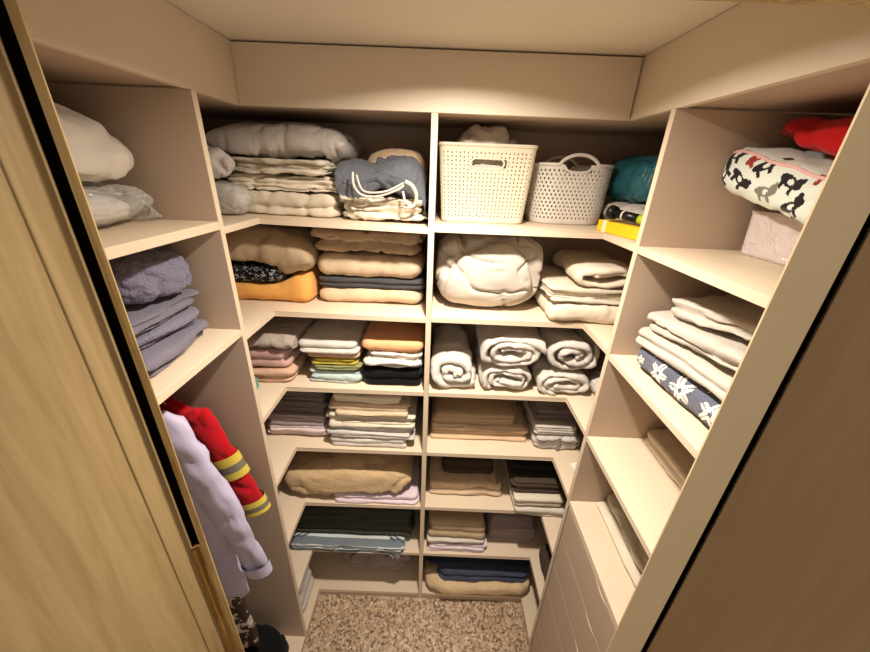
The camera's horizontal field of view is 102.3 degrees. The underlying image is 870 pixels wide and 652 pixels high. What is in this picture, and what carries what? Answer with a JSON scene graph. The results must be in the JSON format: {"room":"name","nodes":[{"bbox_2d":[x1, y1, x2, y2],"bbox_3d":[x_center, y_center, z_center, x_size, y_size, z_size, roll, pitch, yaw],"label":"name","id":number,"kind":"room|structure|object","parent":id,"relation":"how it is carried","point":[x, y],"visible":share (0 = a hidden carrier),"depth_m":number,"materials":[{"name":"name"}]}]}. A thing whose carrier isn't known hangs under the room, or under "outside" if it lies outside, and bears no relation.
{"room":"walk-in closet","nodes":[
{"label":"walk-in closet","id":0,"kind":"room"},
{"bbox_2d":[303,557,529,651],"bbox_3d":[-0.072,1.827,1.037,3.200,0.050,3.000,2,24,0],"label":"floor","id":1,"kind":"structure","parent":0,"point":[340,623],"depth_m":1.74,"materials":[{"name":"carpet"}]},
{"bbox_2d":[33,42,305,651],"bbox_3d":[-0.783,0.562,1.009,0.418,2.228,0.434,2,24,0],"label":"shelving unit","id":2,"kind":"object","parent":1,"relation":"on","point":[121,238],"visible":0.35,"depth_m":0.74,"materials":[{"name":"beige laminate"}]},
{"bbox_2d":[81,181,158,227],"bbox_3d":[-0.765,-0.235,0.674,0.275,0.100,0.396,2,24,0],"label":"plastic bag","id":3,"kind":"object","parent":2,"relation":"on","point":[104,209],"visible":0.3,"depth_m":0.73,"materials":[{"name":"clear plastic"}]},
{"bbox_2d":[53,102,133,182],"bbox_3d":[-0.773,-0.338,0.602,0.288,0.176,0.419,2,24,0],"label":"pillow","id":4,"kind":"object","parent":3,"relation":"on","point":[97,155],"visible":0.45,"depth_m":0.67,"materials":[{"name":"white fabric"}]},
{"bbox_2d":[97,218,219,259],"bbox_3d":[-0.754,-0.171,0.681,0.418,0.020,0.434,2,24,0],"label":"shelf","id":5,"kind":"object","parent":2,"relation":"attached to","point":[121,238],"depth_m":0.73,"materials":[{"name":"beige laminate"}]},
{"bbox_2d":[140,319,208,377],"bbox_3d":[-0.743,0.049,0.829,0.293,0.051,0.274,0,24,-6],"label":"folded towel","id":6,"kind":"object","parent":2,"relation":"on","point":[158,356],"visible":0.2,"depth_m":0.81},
{"bbox_2d":[135,306,198,349],"bbox_3d":[-0.757,0.016,0.801,0.275,0.040,0.302,4,24,3],"label":"folded towel","id":7,"kind":"object","parent":6,"relation":"on","point":[187,316],"visible":0.11,"depth_m":0.83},
{"bbox_2d":[124,289,198,336],"bbox_3d":[-0.759,-0.020,0.792,0.274,0.044,0.340,2,24,0],"label":"folded towel","id":8,"kind":"object","parent":7,"relation":"on","point":[144,317],"visible":0.23,"depth_m":0.81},
{"bbox_2d":[108,248,191,304],"bbox_3d":[-0.730,-0.124,0.824,0.248,0.118,0.196,2,24,0],"label":"rolled towel","id":9,"kind":"object","parent":8,"relation":"on","point":[141,277],"visible":0.47,"depth_m":0.78,"materials":[{"name":"fabric"}]},
{"bbox_2d":[150,328,241,404],"bbox_3d":[-0.764,0.100,0.802,0.418,0.020,0.434,2,24,0],"label":"shelf","id":10,"kind":"object","parent":2,"relation":"attached to","point":[209,345],"depth_m":0.84,"materials":[{"name":"beige laminate"}]},
{"bbox_3d":[-0.807,0.164,0.893,0.128,0.165,0.010,2,24,0],"label":"clothes hanger","id":11,"kind":"object","parent":2,"relation":"hanging from","visible":0},
{"bbox_2d":[227,597,260,647],"bbox_3d":[-0.824,0.698,1.133,0.328,1.180,0.062,2,24,0],"label":"dress","id":12,"kind":"object","parent":11,"relation":"hanging from","point":[246,627],"visible":0.06,"depth_m":1.29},
{"bbox_2d":[46,81,438,640],"bbox_3d":[-0.506,0.357,1.492,0.954,2.228,0.622,2,24,0],"label":"shelving","id":13,"kind":"object","parent":1,"relation":"on","point":[164,129],"visible":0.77,"depth_m":1.14,"materials":[{"name":"beige laminate"}]},
{"bbox_2d":[214,179,252,213],"bbox_3d":[-0.706,-0.395,1.065,0.282,0.101,0.081,2,24,0],"label":"pillow","id":14,"kind":"object","parent":13,"relation":"on","point":[233,199],"visible":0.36,"depth_m":1.05,"materials":[{"name":"grey fabric"}]},
{"bbox_2d":[235,264,323,301],"bbox_3d":[-0.615,-0.189,1.368,0.355,0.104,0.287,2,24,0],"label":"fleece","id":15,"kind":"object","parent":13,"relation":"on","point":[300,286],"visible":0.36,"depth_m":1.25},
{"bbox_2d":[231,260,288,281],"bbox_3d":[-0.662,-0.236,1.345,0.272,0.061,0.295,2,24,0],"label":"folded cloth","id":16,"kind":"object","parent":15,"relation":"on","point":[256,271],"visible":0.26,"depth_m":1.22,"materials":[{"name":"black fabric"}]},
{"bbox_2d":[225,224,324,273],"bbox_3d":[-0.617,-0.308,1.315,0.398,0.179,0.332,2,24,0],"label":"cushion","id":17,"kind":"object","parent":15,"relation":"on","point":[292,249],"visible":0.63,"depth_m":1.18,"materials":[{"name":"beige fabric"}]},
{"bbox_2d":[252,352,308,381],"bbox_3d":[-0.669,0.130,1.447,0.292,0.064,0.308,2,24,0],"label":"folded towel","id":18,"kind":"object","parent":13,"relation":"on","point":[263,373],"visible":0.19,"depth_m":1.33,"materials":[{"name":"pink fabric"}]},
{"bbox_2d":[248,345,300,366],"bbox_3d":[-0.673,0.066,1.414,0.271,0.082,0.272,2,24,0],"label":"folded towel","id":19,"kind":"object","parent":18,"relation":"on","point":[271,356],"visible":0.19,"depth_m":1.30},
{"bbox_2d":[247,316,318,348],"bbox_3d":[-0.663,-0.006,1.413,0.313,0.071,0.374,2,24,0],"label":"folded towel","id":20,"kind":"object","parent":19,"relation":"on","point":[280,332],"visible":0.45,"depth_m":1.29,"materials":[{"name":"grey fabric"}]},
{"bbox_2d":[245,188,345,217],"bbox_3d":[-0.467,-0.447,1.246,0.358,0.079,0.318,2,24,0],"label":"duvet","id":21,"kind":"object","parent":13,"relation":"on","point":[277,202],"visible":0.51,"depth_m":1.12,"materials":[{"name":"beige fabric"}]},
{"bbox_2d":[227,171,337,192],"bbox_3d":[-0.477,-0.504,1.222,0.384,0.060,0.310,2,24,0],"label":"sheet","id":22,"kind":"object","parent":21,"relation":"on","point":[286,182],"visible":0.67,"depth_m":1.09,"materials":[{"name":"beige fabric"}]},
{"bbox_2d":[232,157,339,175],"bbox_3d":[-0.485,-0.542,1.188,0.353,0.053,0.317,2,24,0],"label":"folded blanket","id":23,"kind":"object","parent":22,"relation":"on","point":[252,165],"visible":0.81,"depth_m":1.08,"materials":[{"name":"beige fabric"}]},
{"bbox_2d":[205,122,364,162],"bbox_3d":[-0.477,-0.614,1.176,0.427,0.110,0.331,2,24,0],"label":"pillow","id":24,"kind":"object","parent":23,"relation":"on","point":[286,140],"visible":0.96,"depth_m":1.04,"materials":[{"name":"fabric"}]},
{"bbox_2d":[268,417,329,434],"bbox_3d":[-0.577,0.386,1.607,0.272,0.062,0.300,2,24,0],"label":"folded cloth","id":25,"kind":"object","parent":13,"relation":"on","point":[273,428],"visible":0.13,"depth_m":1.47,"materials":[{"name":"pink fabric"}]},
{"bbox_2d":[267,395,332,425],"bbox_3d":[-0.580,0.331,1.585,0.262,0.060,0.290,2,24,0],"label":"tablecloth","id":26,"kind":"object","parent":25,"relation":"on","point":[285,417],"visible":0.15,"depth_m":1.46,"materials":[{"name":"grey fabric"}]},
{"bbox_2d":[273,391,332,412],"bbox_3d":[-0.572,0.256,1.556,0.263,0.111,0.286,2,24,0],"label":"tablecloth","id":27,"kind":"object","parent":26,"relation":"on","point":[298,401],"visible":0.2,"depth_m":1.44,"materials":[{"name":"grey fabric"}]},
{"bbox_2d":[310,364,364,382],"bbox_3d":[-0.382,0.136,1.468,0.212,0.056,0.295,2,24,0],"label":"folded towel","id":28,"kind":"object","parent":13,"relation":"on","point":[337,376],"visible":0.21,"depth_m":1.34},
{"bbox_2d":[314,348,368,369],"bbox_3d":[-0.367,0.100,1.456,0.193,0.024,0.297,2,24,0],"label":"folded towel","id":29,"kind":"object","parent":28,"relation":"on","point":[360,363],"visible":0.15,"depth_m":1.33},
{"bbox_2d":[311,347,363,364],"bbox_3d":[-0.381,0.080,1.443,0.186,0.037,0.283,2,24,0],"label":"folded towel","id":30,"kind":"object","parent":29,"relation":"on","point":[316,360],"visible":0.15,"depth_m":1.32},
{"bbox_2d":[307,346,362,358],"bbox_3d":[-0.381,0.050,1.438,0.203,0.028,0.302,2,24,0],"label":"folded towel","id":31,"kind":"object","parent":30,"relation":"on","point":[357,355],"visible":0.09,"depth_m":1.30,"materials":[{"name":"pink fabric"}]},
{"bbox_2d":[298,318,370,354],"bbox_3d":[-0.389,0.018,1.420,0.229,0.051,0.322,2,24,0],"label":"folded towel","id":32,"kind":"object","parent":31,"relation":"on","point":[325,335],"visible":0.8,"depth_m":1.32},
{"bbox_2d":[290,531,406,558],"bbox_3d":[-0.422,1.010,1.839,0.567,0.081,0.355,2,24,0],"label":"throw","id":33,"kind":"object","parent":13,"relation":"on","point":[393,545],"visible":0.3,"depth_m":1.69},
{"bbox_2d":[295,505,414,536],"bbox_3d":[-0.398,0.896,1.833,0.606,0.168,0.330,2,24,0],"label":"folded fabric","id":34,"kind":"object","parent":33,"relation":"on","point":[360,520],"visible":0.35,"depth_m":1.69,"materials":[{"name":"fabric"}]},
{"bbox_2d":[330,435,406,447],"bbox_3d":[-0.273,0.417,1.581,0.320,0.050,0.313,2,24,0],"label":"folded cloth","id":35,"kind":"object","parent":13,"relation":"on","point":[347,441],"visible":0.11,"depth_m":1.44,"materials":[{"name":"white fabric"}]},
{"bbox_2d":[327,396,418,439],"bbox_3d":[-0.259,0.374,1.560,0.361,0.057,0.312,2,24,0],"label":"napkin","id":36,"kind":"object","parent":35,"relation":"on","point":[340,431],"visible":0.24,"depth_m":1.43,"materials":[{"name":"grey fabric"}]},
{"bbox_2d":[326,396,416,428],"bbox_3d":[-0.257,0.323,1.543,0.363,0.061,0.318,2,24,0],"label":"folded cloth","id":37,"kind":"object","parent":36,"relation":"on","point":[408,422],"visible":0.27,"depth_m":1.41,"materials":[{"name":"beige fabric"}]},
{"bbox_2d":[328,395,411,416],"bbox_3d":[-0.262,0.274,1.522,0.335,0.053,0.320,2,24,0],"label":"napkin","id":38,"kind":"object","parent":37,"relation":"on","point":[343,408],"visible":0.25,"depth_m":1.39,"materials":[{"name":"beige fabric"}]},
{"bbox_2d":[320,285,423,303],"bbox_3d":[-0.233,-0.162,1.397,0.386,0.060,0.280,2,24,0],"label":"folded blanket","id":39,"kind":"object","parent":13,"relation":"on","point":[329,293],"visible":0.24,"depth_m":1.28,"materials":[{"name":"beige fabric"}]},
{"bbox_2d":[319,265,426,289],"bbox_3d":[-0.230,-0.206,1.382,0.395,0.043,0.277,2,24,0],"label":"folded cloth","id":40,"kind":"object","parent":39,"relation":"on","point":[417,283],"visible":0.44,"depth_m":1.26,"materials":[{"name":"grey fabric"}]},
{"bbox_2d":[318,246,425,277],"bbox_3d":[-0.228,-0.261,1.347,0.379,0.088,0.277,2,24,0],"label":"duvet","id":41,"kind":"object","parent":40,"relation":"on","point":[363,263],"visible":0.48,"depth_m":1.23,"materials":[{"name":"beige fabric"}]},
{"bbox_2d":[311,227,426,255],"bbox_3d":[-0.226,-0.338,1.303,0.399,0.088,0.324,2,24,0],"label":"duvet","id":42,"kind":"object","parent":41,"relation":"on","point":[333,239],"visible":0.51,"depth_m":1.19,"materials":[{"name":"beige fabric"}]},
{"bbox_2d":[342,552,412,569],"bbox_3d":[-0.308,1.204,1.988,0.429,0.197,0.306,1,24,-2],"label":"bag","id":43,"kind":"object","parent":13,"relation":"on","point":[361,560],"visible":0.24,"depth_m":1.86,"materials":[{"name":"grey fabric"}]},
{"bbox_2d":[334,457,421,504],"bbox_3d":[-0.265,0.723,1.680,0.401,0.049,0.268,2,24,0],"label":"folded blanket","id":44,"kind":"object","parent":13,"relation":"on","point":[409,495],"visible":0.2,"depth_m":1.57,"materials":[{"name":"purple fabric"}]},
{"bbox_2d":[283,451,413,494],"bbox_3d":[-0.399,0.662,1.636,0.598,0.184,0.234,2,24,0],"label":"folded blanket","id":45,"kind":"object","parent":44,"relation":"on","point":[308,472],"visible":0.75,"depth_m":1.54,"materials":[{"name":"fabric"}]},
{"bbox_2d":[338,191,428,221],"bbox_3d":[-0.162,-0.433,1.244,0.291,0.084,0.333,2,24,0],"label":"sheet","id":46,"kind":"object","parent":13,"relation":"on","point":[391,206],"visible":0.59,"depth_m":1.11,"materials":[{"name":"beige fabric"}]},
{"bbox_2d":[334,155,427,215],"bbox_3d":[-0.166,-0.441,1.102,0.282,0.181,0.156,2,24,0],"label":"quilt cover","id":47,"kind":"object","parent":46,"relation":"on","point":[404,176],"visible":0.98,"depth_m":1.07,"materials":[{"name":"fabric"}]},
{"bbox_2d":[363,348,424,384],"bbox_3d":[-0.161,0.137,1.460,0.232,0.077,0.302,2,24,0],"label":"folded towel","id":48,"kind":"object","parent":13,"relation":"on","point":[378,375],"visible":0.3,"depth_m":1.33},
{"bbox_2d":[363,338,424,367],"bbox_3d":[-0.155,0.071,1.425,0.227,0.076,0.318,2,24,0],"label":"folded cloth","id":49,"kind":"object","parent":48,"relation":"on","point":[395,359],"visible":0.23,"depth_m":1.30,"materials":[{"name":"white fabric"}]},
{"bbox_2d":[362,321,424,351],"bbox_3d":[-0.154,0.013,1.413,0.232,0.049,0.304,2,24,0],"label":"folded towel","id":50,"kind":"object","parent":49,"relation":"on","point":[380,335],"visible":0.77,"depth_m":1.31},
{"bbox_2d":[422,107,855,649],"bbox_3d":[0.440,0.394,1.492,0.938,2.228,0.622,2,24,0],"label":"shelving","id":51,"kind":"object","parent":1,"relation":"on","point":[689,205],"visible":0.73,"depth_m":1.12,"materials":[{"name":"beige laminate"}]},
{"bbox_2d":[430,324,475,387],"bbox_3d":[0.076,0.112,1.458,0.182,0.141,0.362,2,24,0],"label":"rolled towel","id":52,"kind":"object","parent":51,"relation":"on","point":[452,365],"visible":1,"depth_m":1.33,"materials":[{"name":"fabric"}]},
{"bbox_2d":[427,533,486,551],"bbox_3d":[0.108,1.025,1.825,0.296,0.044,0.284,2,24,0],"label":"folded cloth","id":53,"kind":"object","parent":51,"relation":"on","point":[459,547],"visible":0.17,"depth_m":1.70,"materials":[{"name":"purple fabric"}]},
{"bbox_2d":[427,510,483,544],"bbox_3d":[0.100,0.989,1.811,0.282,0.040,0.276,2,24,0],"label":"folded cloth","id":54,"kind":"object","parent":53,"relation":"on","point":[431,539],"visible":0.1,"depth_m":1.69,"materials":[{"name":"white fabric"}]},
{"bbox_2d":[428,510,485,538],"bbox_3d":[0.106,0.918,1.791,0.279,0.115,0.284,2,24,0],"label":"sheet","id":55,"kind":"object","parent":54,"relation":"on","point":[466,524],"visible":0.42,"depth_m":1.68,"materials":[{"name":"beige fabric"}]},
{"bbox_2d":[429,456,501,495],"bbox_3d":[0.144,0.692,1.739,0.346,0.086,0.292,2,24,0],"label":"sheet","id":56,"kind":"object","parent":51,"relation":"on","point":[440,481],"visible":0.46,"depth_m":1.62,"materials":[{"name":"beige fabric"}]},
{"bbox_2d":[442,456,492,473],"bbox_3d":[0.158,0.615,1.728,0.244,0.067,0.241,2,24,0],"label":"folded cloth","id":57,"kind":"object","parent":56,"relation":"on","point":[467,465],"visible":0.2,"depth_m":1.63,"materials":[{"name":"brown fabric"}]},
{"bbox_2d":[424,556,529,595],"bbox_3d":[0.226,1.282,1.955,0.570,0.119,0.397,2,24,0],"label":"rolled blanket","id":58,"kind":"object","parent":51,"relation":"on","point":[433,580],"visible":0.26,"depth_m":1.79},
{"bbox_2d":[437,565,529,581],"bbox_3d":[0.252,1.214,1.929,0.486,0.072,0.338,2,24,0],"label":"folded blanket","id":59,"kind":"object","parent":58,"relation":"on","point":[470,573],"visible":0.16,"depth_m":1.79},
{"bbox_2d":[426,556,529,568],"bbox_3d":[0.225,1.134,1.918,0.547,0.094,0.328,2,24,0],"label":"folded blanket","id":60,"kind":"object","parent":59,"relation":"on","point":[434,560],"visible":0.1,"depth_m":1.78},
{"bbox_2d":[430,406,526,441],"bbox_3d":[0.191,0.417,1.632,0.420,0.040,0.289,2,24,0],"label":"tablecloth","id":61,"kind":"object","parent":51,"relation":"on","point":[434,433],"visible":0.16,"depth_m":1.51,"materials":[{"name":"beige fabric"}]},
{"bbox_2d":[431,396,527,433],"bbox_3d":[0.194,0.385,1.613,0.417,0.040,0.282,2,24,0],"label":"tablecloth","id":62,"kind":"object","parent":61,"relation":"on","point":[519,425],"visible":0.25,"depth_m":1.49,"materials":[{"name":"beige fabric"}]},
{"bbox_2d":[432,396,514,424],"bbox_3d":[0.166,0.339,1.605,0.357,0.056,0.280,2,24,0],"label":"tablecloth","id":63,"kind":"object","parent":62,"relation":"on","point":[444,409],"visible":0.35,"depth_m":1.50,"materials":[{"name":"beige fabric"}]},
{"bbox_2d":[438,142,538,223],"bbox_3d":[0.163,-0.492,1.212,0.310,0.235,0.228,2,24,0],"label":"storage basket","id":64,"kind":"object","parent":51,"relation":"on","point":[466,207],"visible":0.98,"depth_m":1.12,"materials":[{"name":"beige plastic"}]},
{"bbox_2d":[451,124,517,193],"bbox_3d":[0.168,-0.556,1.186,0.228,0.217,0.180,2,24,0],"label":"folded cloth","id":65,"kind":"object","parent":64,"relation":"in","point":[476,133],"visible":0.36,"depth_m":1.11,"materials":[{"name":"white fabric"}]},
{"bbox_2d":[435,233,542,306],"bbox_3d":[0.184,-0.234,1.331,0.368,0.273,0.342,2,24,0],"label":"comforter","id":66,"kind":"object","parent":51,"relation":"on","point":[482,270],"visible":0.86,"depth_m":1.20,"materials":[{"name":"white fabric"}]},
{"bbox_2d":[474,338,530,389],"bbox_3d":[0.275,0.136,1.455,0.207,0.113,0.344,2,24,0],"label":"rolled towel","id":67,"kind":"object","parent":51,"relation":"on","point":[513,377],"visible":0.38,"depth_m":1.32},
{"bbox_2d":[475,324,546,366],"bbox_3d":[0.285,0.034,1.406,0.228,0.131,0.345,2,24,0],"label":"rolled towel","id":68,"kind":"object","parent":67,"relation":"on","point":[500,345],"visible":0.73,"depth_m":1.27,"materials":[{"name":"fabric"}]},
{"bbox_2d":[483,512,535,541],"bbox_3d":[0.382,0.966,1.850,0.264,0.151,0.268,2,24,0],"label":"sheet","id":69,"kind":"object","parent":51,"relation":"on","point":[513,527],"visible":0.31,"depth_m":1.74,"materials":[{"name":"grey fabric"}]},
{"bbox_2d":[504,459,565,516],"bbox_3d":[0.468,0.755,1.668,0.246,0.052,0.317,2,24,0],"label":"folded towel","id":70,"kind":"object","parent":51,"relation":"on","point":[525,509],"visible":0.23,"depth_m":1.53,"materials":[{"name":"white fabric"}]},
{"bbox_2d":[505,459,563,506],"bbox_3d":[0.455,0.705,1.653,0.226,0.058,0.311,2,24,0],"label":"folded towel","id":71,"kind":"object","parent":70,"relation":"on","point":[520,498],"visible":0.15,"depth_m":1.52,"materials":[{"name":"beige fabric"}]},
{"bbox_2d":[506,459,561,493],"bbox_3d":[0.448,0.640,1.656,0.236,0.063,0.310,2,24,0],"label":"folded cloth","id":72,"kind":"object","parent":71,"relation":"on","point":[519,483],"visible":0.22,"depth_m":1.53,"materials":[{"name":"brown fabric"}]},
{"bbox_2d":[528,353,589,395],"bbox_3d":[0.490,0.156,1.448,0.206,0.099,0.327,2,24,0],"label":"rolled towel","id":73,"kind":"object","parent":51,"relation":"on","point":[549,379],"visible":0.51,"depth_m":1.32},
{"bbox_2d":[536,327,599,369],"bbox_3d":[0.503,0.057,1.405,0.184,0.136,0.330,2,24,0],"label":"rolled towel","id":74,"kind":"object","parent":73,"relation":"on","point":[567,348],"visible":0.75,"depth_m":1.28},
{"bbox_2d":[524,153,614,224],"bbox_3d":[0.463,-0.488,1.247,0.284,0.221,0.211,2,24,0],"label":"laundry basket","id":75,"kind":"object","parent":51,"relation":"on","point":[536,207],"visible":0.89,"depth_m":1.18,"materials":[{"name":"white plastic"}]},
{"bbox_2d":[533,287,618,323],"bbox_3d":[0.510,-0.100,1.306,0.261,0.071,0.319,2,24,0],"label":"sheet","id":76,"kind":"object","parent":51,"relation":"on","point":[555,310],"visible":0.38,"depth_m":1.17,"materials":[{"name":"beige fabric"}]},
{"bbox_2d":[538,265,623,304],"bbox_3d":[0.519,-0.162,1.294,0.284,0.054,0.332,2,24,0],"label":"sheet","id":77,"kind":"object","parent":76,"relation":"on","point":[554,281],"visible":0.54,"depth_m":1.17,"materials":[{"name":"beige fabric"}]},
{"bbox_2d":[553,249,628,288],"bbox_3d":[0.564,-0.213,1.264,0.209,0.071,0.309,2,24,0],"label":"sheet","id":78,"kind":"object","parent":77,"relation":"on","point":[588,268],"visible":0.97,"depth_m":1.17,"materials":[{"name":"beige fabric"}]},
{"bbox_2d":[601,201,645,222],"bbox_3d":[0.705,-0.377,1.188,0.238,0.084,0.304,2,24,0],"label":"folded cloth","id":79,"kind":"object","parent":51,"relation":"on","point":[637,208],"visible":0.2,"depth_m":1.13,"materials":[{"name":"white fabric"}]},
{"bbox_2d":[606,155,658,203],"bbox_3d":[0.744,-0.490,1.181,0.259,0.153,0.327,2,24,0],"label":"plastic bag","id":80,"kind":"object","parent":79,"relation":"on","point":[631,178],"visible":0.41,"depth_m":1.12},
{"bbox_2d":[530,62,869,651],"bbox_3d":[0.691,0.620,1.009,0.420,2.228,0.434,2,24,0],"label":"shelving unit","id":81,"kind":"object","parent":1,"relation":"on","point":[590,589],"visible":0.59,"depth_m":0.94,"materials":[{"name":"beige laminate"}]},
{"bbox_2d":[569,501,634,628],"bbox_3d":[0.687,0.730,1.058,0.419,0.018,0.434,2,24,0],"label":"shelf","id":82,"kind":"object","parent":81,"relation":"attached to","point":[611,577],"depth_m":1.07,"materials":[{"name":"beige laminate"}]},
{"bbox_2d":[596,502,642,587],"bbox_3d":[0.628,0.680,1.108,0.133,0.025,0.292,2,24,0],"label":"folded cloth","id":83,"kind":"object","parent":82,"relation":"on","point":[609,518],"visible":0.26,"depth_m":1.10,"materials":[{"name":"beige fabric"}]},
{"bbox_2d":[607,493,648,571],"bbox_3d":[0.638,0.636,1.094,0.117,0.066,0.280,2,24,0],"label":"cloth","id":84,"kind":"object","parent":83,"relation":"on","point":[640,557],"visible":0.32,"depth_m":1.06,"materials":[{"name":"white fabric"}]},
{"bbox_2d":[586,436,680,557],"bbox_3d":[0.697,0.461,0.937,0.419,0.018,0.434,2,24,0],"label":"shelf","id":85,"kind":"object","parent":81,"relation":"attached to","point":[647,495],"depth_m":0.97,"materials":[{"name":"beige laminate"}]},
{"bbox_2d":[645,429,694,488],"bbox_3d":[0.721,0.423,0.931,0.130,0.056,0.399,2,24,0],"label":"folded cloth","id":86,"kind":"object","parent":85,"relation":"on","point":[677,461],"visible":0.22,"depth_m":1.01,"materials":[{"name":"beige fabric"}]},
{"bbox_2d":[608,354,709,458],"bbox_3d":[0.708,0.186,0.815,0.419,0.018,0.434,2,24,0],"label":"shelf","id":87,"kind":"object","parent":81,"relation":"attached to","point":[688,428],"depth_m":0.80,"materials":[{"name":"beige laminate"}]},
{"bbox_2d":[637,347,721,427],"bbox_3d":[0.716,0.140,0.797,0.351,0.080,0.375,0,24,-4],"label":"folded blanket","id":88,"kind":"object","parent":87,"relation":"on","point":[695,397],"visible":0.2,"depth_m":0.77,"materials":[{"name":"blue fabric"}]},
{"bbox_2d":[636,327,735,400],"bbox_3d":[0.718,0.089,0.773,0.364,0.062,0.388,1,24,-3],"label":"quilt","id":89,"kind":"object","parent":88,"relation":"on","point":[702,369],"visible":0.12,"depth_m":0.76,"materials":[{"name":"white fabric"}]},
{"bbox_2d":[647,310,749,371],"bbox_3d":[0.725,0.043,0.752,0.355,0.076,0.385,0,24,-4],"label":"quilt","id":90,"kind":"object","parent":89,"relation":"on","point":[727,349],"visible":0.18,"depth_m":0.75,"materials":[{"name":"white fabric"}]},
{"bbox_2d":[671,295,764,340],"bbox_3d":[0.743,0.003,0.721,0.323,0.085,0.368,0,24,-6],"label":"quilt","id":91,"kind":"object","parent":90,"relation":"on","point":[736,315],"visible":0.28,"depth_m":0.76,"materials":[{"name":"white fabric"}]},
{"bbox_2d":[637,246,784,307],"bbox_3d":[0.719,-0.096,0.688,0.419,0.018,0.434,2,24,0],"label":"shelf","id":92,"kind":"object","parent":81,"relation":"attached to","point":[754,280],"depth_m":0.70,"materials":[{"name":"beige laminate"}]},
{"bbox_2d":[741,210,803,265],"bbox_3d":[0.814,-0.191,0.765,0.175,0.098,0.148,2,24,0],"label":"storage box","id":93,"kind":"object","parent":92,"relation":"on","point":[772,236],"visible":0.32,"depth_m":0.76,"materials":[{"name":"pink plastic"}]},
{"bbox_2d":[722,147,834,223],"bbox_3d":[0.772,-0.235,0.639,0.276,0.177,0.397,2,24,0],"label":"folded blanket","id":94,"kind":"object","parent":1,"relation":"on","point":[789,181],"visible":0.63,"depth_m":0.67,"materials":[{"name":"fabric"}]},
{"bbox_2d":[781,116,853,156],"bbox_3d":[0.797,-0.313,0.596,0.240,0.103,0.368,1,24,-3],"label":"cloth","id":95,"kind":"object","parent":94,"relation":"on","point":[817,134],"visible":0.66,"depth_m":0.63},
{"bbox_2d":[165,0,741,56],"bbox_3d":[0.005,-0.685,0.767,2.095,0.060,1.280,2,24,0],"label":"ceiling","id":96,"kind":"structure","parent":0,"point":[621,28],"depth_m":0.74,"materials":[{"name":"paint"}]},
{"bbox_2d":[18,0,241,105],"bbox_3d":[-0.540,-0.528,0.616,0.018,0.142,0.698,2,24,0],"label":"trim","id":97,"kind":"structure","parent":96,"relation":"attached to","point":[156,40],"depth_m":0.64,"materials":[{"name":"beige laminate"}]},
{"bbox_2d":[230,41,642,120],"bbox_3d":[0.001,-0.644,0.927,1.052,0.138,0.018,2,24,0],"label":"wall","id":98,"kind":"structure","parent":96,"relation":"attached to","point":[489,83],"depth_m":0.92,"materials":[{"name":"beige laminate"}]},
{"bbox_2d":[627,2,869,120],"bbox_3d":[0.534,-0.485,0.616,0.018,0.142,0.698,2,24,0],"label":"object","id":99,"kind":"structure","parent":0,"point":[747,47],"depth_m":0.58,"materials":[{"name":"beige laminate"}]},
{"bbox_2d":[645,227,869,651],"bbox_3d":[1.025,0.560,0.719,1.108,2.600,0.030,2,24,0],"label":"wall","id":100,"kind":"structure","parent":0,"point":[868,230],"depth_m":0.52,"materials":[{"name":"paint"}]},
{"bbox_2d":[606,84,869,651],"bbox_3d":[0.412,0.721,0.776,0.088,2.217,0.004,2,24,0],"label":"trim","id":101,"kind":"structure","parent":100,"relation":"attached to","point":[840,210],"depth_m":0.48,"materials":[{"name":"wood"}]},
{"bbox_2d":[641,213,869,651],"bbox_3d":[0.457,0.720,0.781,0.024,2.217,0.005,2,24,0],"label":"trim","id":102,"kind":"structure","parent":100,"relation":"attached to","point":[866,225],"depth_m":0.52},
{"bbox_2d":[647,231,869,651],"bbox_3d":[0.736,0.856,0.496,0.036,2.198,0.820,-17,30,-36],"label":"door","id":103,"kind":"structure","parent":100,"relation":"in","point":[783,565],"depth_m":0.51,"materials":[{"name":"brown wood"}]},
{"bbox_3d":[-1.044,0.478,0.720,1.151,2.600,0.030,2,24,0],"label":"wall","id":104,"kind":"structure","parent":0,"visible":0},
{"bbox_2d":[0,37,227,651],"bbox_3d":[-0.486,0.843,0.418,0.040,2.198,0.780,2,24,0],"label":"door","id":105,"kind":"structure","parent":104,"relation":"in","point":[95,543],"depth_m":0.42,"materials":[{"name":"brown wood"}]},
{"bbox_2d":[0,0,236,645],"bbox_3d":[-0.458,0.685,0.780,0.019,2.217,0.003,2,24,0],"label":"trim","id":106,"kind":"structure","parent":104,"relation":"attached to","point":[7,33],"depth_m":0.42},
{"bbox_2d":[3,0,244,651],"bbox_3d":[-0.440,0.687,0.777,0.012,2.217,0.002,2,24,0],"label":"trim","id":107,"kind":"structure","parent":104,"relation":"attached to","point":[13,8],"depth_m":0.43,"materials":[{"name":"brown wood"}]},
{"bbox_2d":[190,544,238,651],"bbox_3d":[-0.469,1.054,0.937,0.010,1.415,0.020,2,24,0],"label":"trim","id":108,"kind":"structure","parent":104,"relation":"attached to","point":[198,558],"depth_m":0.70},
{"bbox_3d":[-0.816,0.157,0.985,0.128,0.228,0.010,2,24,0],"label":"clothes hanger","id":109,"kind":"object","parent":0,"visible":0},
{"bbox_2d":[159,397,270,517],"bbox_3d":[-0.762,0.430,1.105,0.429,0.541,0.067,2,24,0],"label":"jacket","id":110,"kind":"object","parent":109,"relation":"hanging from","point":[227,459],"visible":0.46,"depth_m":1.07,"materials":[{"name":"red fabric"}]},
{"bbox_3d":[-0.783,0.184,0.814,0.285,0.137,0.010,2,24,0],"label":"clothes hanger","id":111,"kind":"object","parent":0,"visible":0},
{"bbox_2d":[161,410,271,599],"bbox_3d":[-0.728,0.505,0.949,0.504,0.733,0.079,2,24,0],"label":"bathrobe","id":112,"kind":"object","parent":111,"relation":"hanging from","point":[229,537],"visible":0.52,"depth_m":0.93,"materials":[{"name":"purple fabric"}]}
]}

